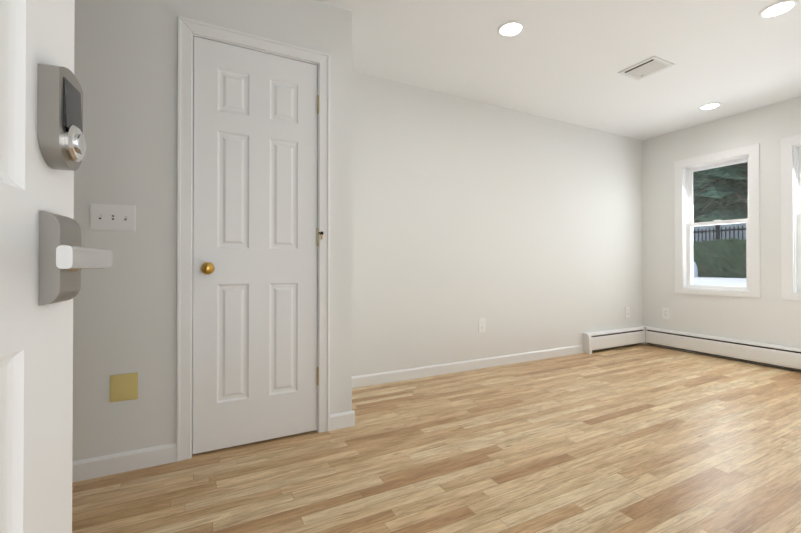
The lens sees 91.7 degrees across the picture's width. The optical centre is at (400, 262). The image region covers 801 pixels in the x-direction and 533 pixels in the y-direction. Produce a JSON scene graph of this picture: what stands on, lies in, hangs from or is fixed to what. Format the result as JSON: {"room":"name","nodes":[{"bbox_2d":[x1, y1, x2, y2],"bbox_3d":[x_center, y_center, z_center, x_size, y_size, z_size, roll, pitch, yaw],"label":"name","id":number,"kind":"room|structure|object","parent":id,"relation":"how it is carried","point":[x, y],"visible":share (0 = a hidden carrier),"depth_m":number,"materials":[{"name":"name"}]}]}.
{"room":"empty living room","nodes":[
{"label":"empty living room","id":0,"kind":"room"},
{"bbox_2d":[72,0,351,460],"bbox_3d":[-1.467,-0.259,2.011,2.330,2.400,0.650,0,0,-27],"label":"wall","id":1,"kind":"structure","parent":0,"point":[126,76],"depth_m":1.79,"materials":[{"name":"white paint"}]},
{"bbox_2d":[90,203,135,230],"bbox_3d":[-1.281,-0.201,1.731,0.166,0.117,0.018,0,0,-27],"label":"switch plate","id":2,"kind":"object","parent":1,"relation":"attached to","point":[110,217],"visible":1,"depth_m":1.73,"materials":[{"name":"white plastic"}]},
{"bbox_2d":[110,372,137,401],"bbox_3d":[-1.246,0.562,1.752,0.104,0.120,0.004,0,0,-27],"label":"switch plate","id":3,"kind":"object","parent":1,"relation":"attached to","point":[123,387],"visible":1,"depth_m":1.75,"materials":[{"name":"yellow metal"}]},
{"bbox_2d":[176,16,329,461],"bbox_3d":[-0.756,-0.090,2.067,0.649,2.063,0.100,0,0,-27],"label":"door frame","id":4,"kind":"structure","parent":1,"relation":"attached to","point":[225,42],"depth_m":1.92,"materials":[{"name":"white wood"}]},
{"bbox_2d":[193,36,318,453],"bbox_3d":[-0.722,-0.086,2.012,0.618,2.030,0.107,0,0,-27],"label":"closet door","id":5,"kind":"structure","parent":1,"relation":"in","point":[255,246],"depth_m":2.01,"materials":[{"name":"white wood"}]},
{"bbox_2d":[72,345,583,482],"bbox_3d":[-0.211,0.902,2.642,5.145,0.085,0.664,0,0,-27],"label":"baseboard","id":6,"kind":"structure","parent":1,"relation":"attached to","point":[101,466],"depth_m":2.23,"materials":[{"name":"white wood"}]},
{"bbox_2d":[72,344,800,532],"bbox_3d":[0.814,0.990,1.833,6.530,0.100,3.340,0,0,-27],"label":"floor","id":7,"kind":"structure","parent":0,"point":[640,438],"depth_m":1.81,"materials":[{"name":"brown wood"}]},
{"bbox_2d":[583,326,800,370],"bbox_3d":[3.089,0.843,3.008,1.050,0.208,3.030,0,0,-27],"label":"baseboard heater","id":8,"kind":"object","parent":7,"relation":"on","point":[781,356],"visible":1,"depth_m":4.01,"materials":[{"name":"white metal"}]},
{"bbox_2d":[352,71,642,375],"bbox_3d":[0.085,-0.252,3.259,6.530,2.400,0.150,0,0,-27],"label":"wall","id":9,"kind":"structure","parent":0,"point":[520,231],"depth_m":3.50,"materials":[{"name":"white paint"}]},
{"bbox_2d":[478,318,485,331],"bbox_3d":[0.735,0.564,3.499,0.078,0.124,0.008,0,0,-27],"label":"electrical outlet","id":10,"kind":"object","parent":9,"relation":"attached to","point":[481,324],"visible":1,"depth_m":3.50,"materials":[{"name":"white plastic"}]},
{"bbox_2d":[625,307,629,317],"bbox_3d":[2.607,0.570,4.461,0.078,0.124,0.008,0,0,-27],"label":"electrical outlet","id":11,"kind":"object","parent":9,"relation":"attached to","point":[627,312],"visible":1,"depth_m":4.45,"materials":[{"name":"white plastic"}]},
{"bbox_2d":[316,0,800,140],"bbox_3d":[0.814,-1.510,1.847,6.530,0.100,3.340,0,0,-27],"label":"ceiling","id":12,"kind":"structure","parent":0,"point":[567,61],"depth_m":2.72,"materials":[{"name":"white paint"}]},
{"bbox_2d":[497,20,524,36],"bbox_3d":[0.687,-1.453,2.422,0.168,0.008,0.168,0,0,-27],"label":"recessed light","id":13,"kind":"object","parent":12,"relation":"in","point":[511,28],"visible":1,"depth_m":2.42,"materials":[{"name":"white plastic"}]},
{"bbox_2d":[618,56,674,79],"bbox_3d":[1.835,-1.448,2.911,0.250,0.012,0.270,0,0,-27],"label":"ceiling vent","id":14,"kind":"object","parent":12,"relation":"in","point":[647,67],"visible":1,"depth_m":2.90,"materials":[{"name":"white metal"}]},
{"bbox_2d":[698,102,721,109],"bbox_3d":[2.867,-1.446,3.603,0.168,0.008,0.168,0,0,-27],"label":"recessed light","id":15,"kind":"object","parent":12,"relation":"in","point":[708,106],"visible":1,"depth_m":3.60,"materials":[{"name":"white plastic"}]},
{"bbox_2d":[758,0,798,17],"bbox_3d":[2.167,-1.454,2.232,0.168,0.008,0.168,0,0,-27],"label":"recessed light","id":16,"kind":"object","parent":12,"relation":"in","point":[778,8],"visible":1,"depth_m":2.23,"materials":[{"name":"white plastic"}]},
{"bbox_2d":[642,96,800,347],"bbox_3d":[3.640,-0.252,3.287,0.180,2.400,3.050,0,0,-27],"label":"wall","id":17,"kind":"structure","parent":0,"point":[770,316],"depth_m":3.89,"materials":[{"name":"white paint"}]},
{"bbox_2d":[662,307,669,318],"bbox_3d":[2.978,0.569,4.364,0.008,0.124,0.078,0,0,-27],"label":"electrical outlet","id":18,"kind":"object","parent":17,"relation":"attached to","point":[665,313],"visible":1,"depth_m":4.36,"materials":[{"name":"white plastic"}]},
{"bbox_2d":[674,144,760,297],"bbox_3d":[3.267,-0.389,3.994,0.198,1.442,0.729,0,0,-27],"label":"window","id":19,"kind":"structure","parent":17,"relation":"in","point":[685,224],"depth_m":3.98,"materials":[{"name":"white wood"}]},
{"bbox_2d":[781,134,800,299],"bbox_3d":[3.669,-0.393,3.211,0.198,1.442,0.729,0,0,-27],"label":"window","id":20,"kind":"structure","parent":17,"relation":"in","point":[791,218],"depth_m":3.44,"materials":[{"name":"white wood"}]},
{"bbox_3d":[1.612,-0.268,0.451,6.380,2.400,0.140,0,0,-27],"label":"wall","id":21,"kind":"structure","parent":0,"visible":0},
{"bbox_2d":[0,0,111,532],"bbox_3d":[-0.290,-0.097,0.082,0.158,2.030,0.918,0,0,-21],"label":"front door","id":22,"kind":"structure","parent":21,"relation":"in","point":[46,258],"depth_m":0.43,"materials":[{"name":"white wood"}]},
{"label":"outside","id":23,"kind":"structure","parent":0,"visible":0},
{"bbox_2d":[693,277,745,286],"bbox_3d":[37.766,0.832,30.349,85.170,0.300,100.000,0,0,-27],"label":"ground","id":24,"kind":"structure","parent":23,"point":[738,282],"depth_m":11.79,"materials":[{"name":"white snow"}]},
{"bbox_2d":[693,262,697,276],"bbox_3d":[11.896,0.557,15.881,0.686,1.216,0.335,0,0,-27],"label":"snow mound","id":25,"kind":"object","parent":24,"relation":"on","point":[695,274],"depth_m":15.74,"materials":[{"name":"white snow"}]},
{"bbox_2d":[693,225,745,241],"bbox_3d":[12.965,-0.514,19.578,0.120,2.290,25.620,0,0,-27],"label":"fence","id":26,"kind":"object","parent":24,"relation":"on","point":[716,231],"depth_m":17.27,"materials":[{"name":"black"}]},
{"bbox_2d":[693,238,745,277],"bbox_3d":[11.808,-0.206,18.700,1.458,1.663,27.078,0,0,-27],"label":"hedge","id":27,"kind":"object","parent":24,"relation":"on","point":[718,266],"depth_m":15.47,"materials":[{"name":"green plant"}]},
{"bbox_2d":[693,223,745,241],"bbox_3d":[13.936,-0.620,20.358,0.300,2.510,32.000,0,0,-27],"label":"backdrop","id":28,"kind":"object","parent":24,"relation":"on","point":[722,226],"depth_m":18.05,"materials":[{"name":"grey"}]},
{"bbox_2d":[693,162,747,222],"bbox_3d":[19.621,-8.254,25.449,12.619,20.186,12.220,0,0,-27],"label":"conifer tree","id":29,"kind":"object","parent":24,"relation":"on","point":[710,192],"depth_m":22.38,"materials":[{"name":"green plant"}]},
{"bbox_2d":[728,190,747,203],"bbox_3d":[23.535,-8.709,20.101,12.671,21.335,12.325,0,0,-27],"label":"conifer tree","id":30,"kind":"object","parent":24,"relation":"on","point":[746,197],"depth_m":21.28,"materials":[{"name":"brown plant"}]}
]}

